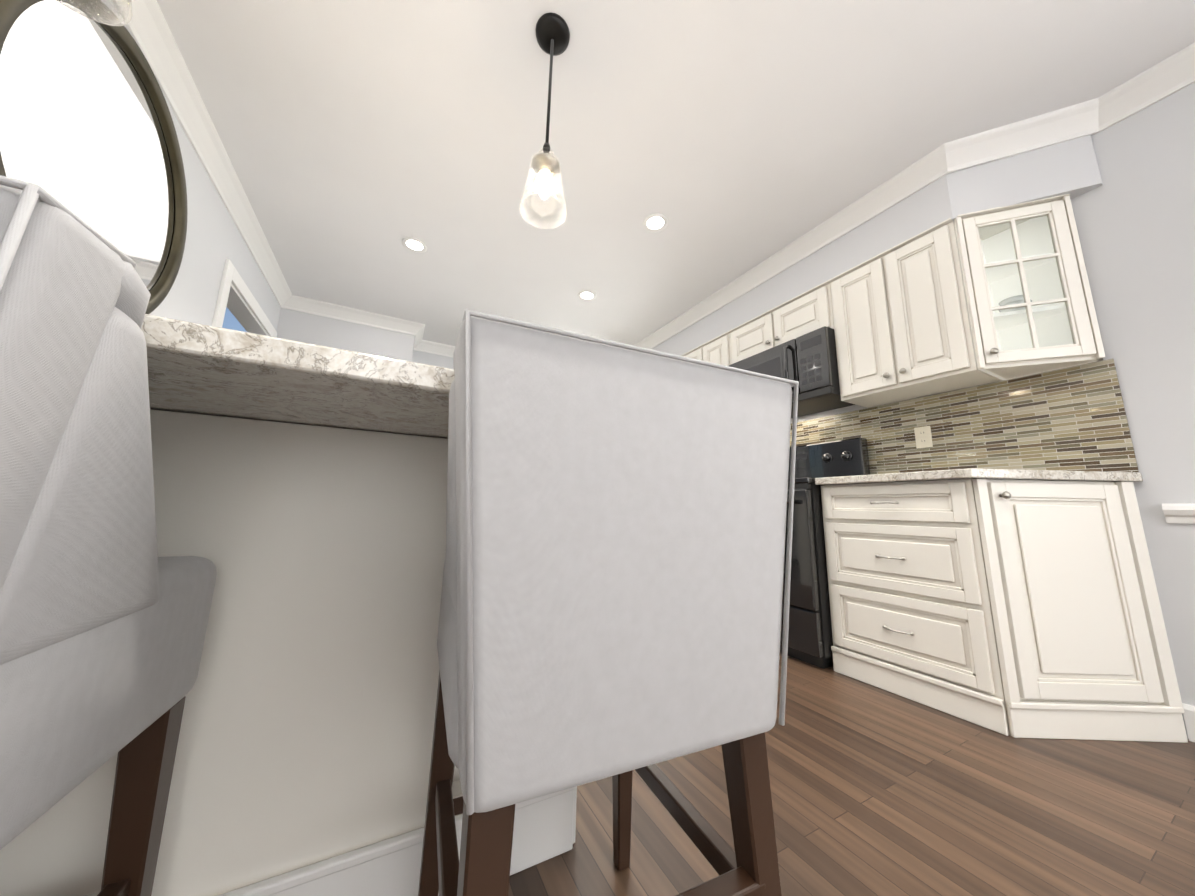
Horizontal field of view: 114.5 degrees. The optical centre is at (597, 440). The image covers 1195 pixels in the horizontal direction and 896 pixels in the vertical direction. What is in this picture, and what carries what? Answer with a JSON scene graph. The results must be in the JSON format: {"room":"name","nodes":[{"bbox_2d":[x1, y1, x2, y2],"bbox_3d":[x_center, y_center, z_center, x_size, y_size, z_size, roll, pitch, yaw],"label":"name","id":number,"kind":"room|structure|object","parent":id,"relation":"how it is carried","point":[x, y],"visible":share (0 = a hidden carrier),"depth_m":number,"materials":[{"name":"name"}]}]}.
{"room":"kitchen","nodes":[
{"label":"kitchen","id":0,"kind":"room"},
{"bbox_2d":[103,0,280,332],"bbox_3d":[-1.210,-0.512,0.151,0.120,2.482,8.096,7,-11,-27],"label":"wall","id":1,"kind":"structure","parent":0,"point":[214,241],"depth_m":2.01,"materials":[{"name":"paint"}]},
{"bbox_2d":[0,0,187,314],"bbox_3d":[-1.593,-0.849,1.209,0.110,0.920,0.920,7,-11,-27],"label":"round wall mirror","id":2,"kind":"object","parent":1,"relation":"attached to","point":[88,135],"visible":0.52,"depth_m":1.16,"materials":[{"name":"white mirror"}]},
{"bbox_2d":[212,259,276,336],"bbox_3d":[-2.506,0.058,2.518,0.138,2.135,1.110,7,-11,-27],"label":"door frame","id":3,"kind":"structure","parent":1,"relation":"attached to","point":[231,299],"depth_m":2.54,"materials":[{"name":"white wood"}]},
{"bbox_2d":[112,0,1194,357],"bbox_3d":[0.487,-1.517,1.068,3.511,0.105,7.796,7,-11,-27],"label":"crown molding","id":4,"kind":"structure","parent":1,"relation":"attached to","point":[148,28],"depth_m":1.84,"materials":[{"name":"white wood"}]},
{"bbox_2d":[276,308,414,361],"bbox_3d":[-2.444,0.082,3.634,1.042,2.482,0.703,7,-11,-27],"label":"wall","id":5,"kind":"structure","parent":0,"point":[294,325],"depth_m":3.48,"materials":[{"name":"paint"}]},
{"bbox_2d":[412,350,453,368],"bbox_3d":[-1.105,-0.775,4.736,2.160,0.347,0.300,7,-11,-27],"label":"wall","id":6,"kind":"structure","parent":0,"point":[418,356],"depth_m":4.20,"materials":[{"name":"paint"}]},
{"bbox_2d":[157,0,1194,345],"bbox_3d":[0.371,-1.562,1.300,4.311,0.060,8.696,7,-11,-27],"label":"ceiling","id":7,"kind":"structure","parent":0,"point":[361,140],"depth_m":1.74,"materials":[{"name":"paint"}]},
{"bbox_2d":[56,0,131,25],"bbox_3d":[-0.918,-1.231,0.737,0.160,0.846,0.160,7,-11,-27],"label":"pendant light","id":8,"kind":"object","parent":7,"relation":"hanging from","point":[119,14],"visible":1,"depth_m":0.74,"materials":[{"name":"clear glass"}]},
{"bbox_2d":[402,237,426,252],"bbox_3d":[-1.243,-1.329,2.610,0.155,0.009,0.155,-2,-11,17],"label":"recessed light","id":9,"kind":"object","parent":7,"relation":"in","point":[416,245],"depth_m":2.61,"materials":[{"name":"white plastic"}]},
{"bbox_2d":[519,12,569,228],"bbox_3d":[-0.175,-1.147,1.368,0.160,0.756,0.160,7,-11,-27],"label":"pendant light","id":10,"kind":"object","parent":7,"relation":"hanging from","point":[552,34],"visible":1,"depth_m":1.36,"materials":[{"name":"clear glass"}]},
{"bbox_2d":[577,290,595,300],"bbox_3d":[-0.088,-1.201,3.178,0.155,0.009,0.155,-2,-11,17],"label":"recessed light","id":11,"kind":"object","parent":7,"relation":"in","point":[586,295],"depth_m":3.18,"materials":[{"name":"white plastic"}]},
{"bbox_2d":[643,213,667,231],"bbox_3d":[0.356,-1.337,2.360,0.155,0.009,0.155,-2,-11,17],"label":"recessed light","id":12,"kind":"object","parent":7,"relation":"in","point":[656,222],"depth_m":2.36,"materials":[{"name":"white plastic"}]},
{"bbox_2d":[508,653,1194,895],"bbox_3d":[0.314,0.940,0.853,4.311,0.060,8.696,7,-11,-27],"label":"floor","id":13,"kind":"structure","parent":0,"point":[876,791],"depth_m":0.97,"materials":[{"name":"brown wood"}]},
{"bbox_2d":[0,175,216,895],"bbox_3d":[-0.695,0.301,0.276,0.491,0.948,0.508,7,-11,-27],"label":"stool","id":14,"kind":"object","parent":13,"relation":"on","point":[104,611],"visible":1,"depth_m":0.32,"materials":[{"name":"fabric"}]},
{"bbox_2d":[0,409,576,895],"bbox_3d":[-1.101,0.526,1.408,1.438,0.885,1.874,7,-11,-27],"label":"base cabinet","id":15,"kind":"object","parent":13,"relation":"on","point":[302,763],"visible":0.56,"depth_m":0.68,"materials":[{"name":"white wood"}]},
{"bbox_2d":[141,314,454,438],"bbox_3d":[-0.904,0.061,1.407,1.690,0.035,2.256,7,-11,-27],"label":"countertop","id":16,"kind":"structure","parent":15,"relation":"on","point":[197,368],"depth_m":0.50,"materials":[{"name":"stone"}]},
{"bbox_2d":[418,309,798,895],"bbox_3d":[-0.024,0.378,0.621,0.488,0.948,0.486,6,-11,-24],"label":"stool","id":17,"kind":"object","parent":13,"relation":"on","point":[612,591],"visible":1,"depth_m":0.44,"materials":[{"name":"fabric"}]},
{"bbox_2d":[780,437,869,668],"bbox_3d":[1.123,0.593,2.379,0.689,1.195,0.785,7,-11,-27],"label":"range","id":18,"kind":"object","parent":13,"relation":"on","point":[810,639],"visible":0.38,"depth_m":1.96,"materials":[{"name":"black metal"}]},
{"bbox_2d":[821,479,1187,742],"bbox_3d":[1.582,0.630,1.648,0.597,0.885,0.897,7,-11,-27],"label":"base cabinet","id":19,"kind":"object","parent":13,"relation":"on","point":[1022,608],"visible":1,"depth_m":1.43,"materials":[{"name":"white wood"}]},
{"bbox_3d":[0.502,0.960,3.637,0.597,0.886,2.083,7,-11,-27],"label":"base cabinet","id":20,"kind":"object","parent":13,"relation":"on","visible":0},
{"bbox_2d":[815,468,1142,484],"bbox_3d":[1.598,0.174,1.722,0.597,0.035,0.912,7,-11,-27],"label":"countertop","id":21,"kind":"structure","parent":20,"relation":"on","point":[1020,474],"depth_m":1.40,"materials":[{"name":"stone"}]},
{"bbox_2d":[651,135,1102,355],"bbox_3d":[0.962,-0.947,3.511,0.300,0.347,4.431,7,-11,-27],"label":"soffit","id":22,"kind":"structure","parent":0,"point":[1071,167],"depth_m":1.93,"materials":[{"name":"paint"}]},
{"bbox_2d":[791,83,1194,738],"bbox_3d":[1.979,-0.129,1.889,0.160,2.482,8.216,7,-11,-27],"label":"wall","id":23,"kind":"structure","parent":0,"point":[1135,219],"depth_m":1.47,"materials":[{"name":"paint"}]},
{"bbox_2d":[681,331,728,365],"bbox_3d":[1.016,-0.431,3.285,0.302,0.754,0.590,7,-11,-27],"label":"upper cabinet","id":24,"kind":"object","parent":23,"relation":"attached to","point":[716,350],"depth_m":3.14,"materials":[{"name":"white wood"}]},
{"bbox_2d":[729,280,832,364],"bbox_3d":[1.348,-0.752,2.724,0.302,0.304,0.785,7,-11,-27],"label":"upper cabinet","id":25,"kind":"object","parent":23,"relation":"attached to","point":[811,310],"depth_m":2.59,"materials":[{"name":"white wood"}]},
{"bbox_2d":[729,326,854,417],"bbox_3d":[1.285,-0.402,2.632,0.424,0.410,0.781,7,-11,-27],"label":"over-the-range microwave","id":26,"kind":"object","parent":25,"relation":"attached to","point":[808,362],"visible":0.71,"depth_m":2.35,"materials":[{"name":"black metal"}]},
{"bbox_2d":[829,218,1000,407],"bbox_3d":[1.668,-0.630,2.086,0.302,0.754,0.587,7,-11,-27],"label":"upper cabinet","id":27,"kind":"object","parent":23,"relation":"attached to","point":[896,318],"depth_m":1.96,"materials":[{"name":"white wood"}]},
{"bbox_2d":[914,426,932,448],"bbox_3d":[1.758,-0.019,2.072,0.009,0.115,0.072,7,-11,-27],"label":"electrical outlet plate","id":28,"kind":"object","parent":23,"relation":"attached to","point":[923,437],"visible":0.19,"depth_m":2.06,"materials":[{"name":"beige plastic"}]},
{"bbox_2d":[790,359,1138,474],"bbox_3d":[1.049,0.209,3.399,0.011,0.459,4.347,7,-11,-27],"label":"backsplash","id":29,"kind":"structure","parent":23,"relation":"attached to","point":[1073,418],"depth_m":1.80,"materials":[{"name":"tile"}]},
{"bbox_2d":[954,194,1104,379],"bbox_3d":[1.883,-0.696,1.692,0.298,0.754,0.311,7,-11,-27],"label":"upper cabinet","id":30,"kind":"object","parent":23,"relation":"attached to","point":[1031,308],"visible":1,"depth_m":1.71,"materials":[{"name":"white wood"}]},
{"bbox_2d":[1162,504,1194,523],"bbox_3d":[2.951,-0.002,-0.202,0.030,0.070,3.700,7,-11,-27],"label":"trim","id":31,"kind":"structure","parent":23,"relation":"attached to","point":[1179,513],"depth_m":1.37,"materials":[{"name":"white wood"}]},
{"bbox_2d":[1182,703,1194,741],"bbox_3d":[2.928,0.704,-0.299,0.016,0.115,3.755,7,-11,-27],"label":"baseboard","id":32,"kind":"structure","parent":23,"relation":"attached to","point":[1189,715],"depth_m":1.32,"materials":[{"name":"white wood"}]}
]}

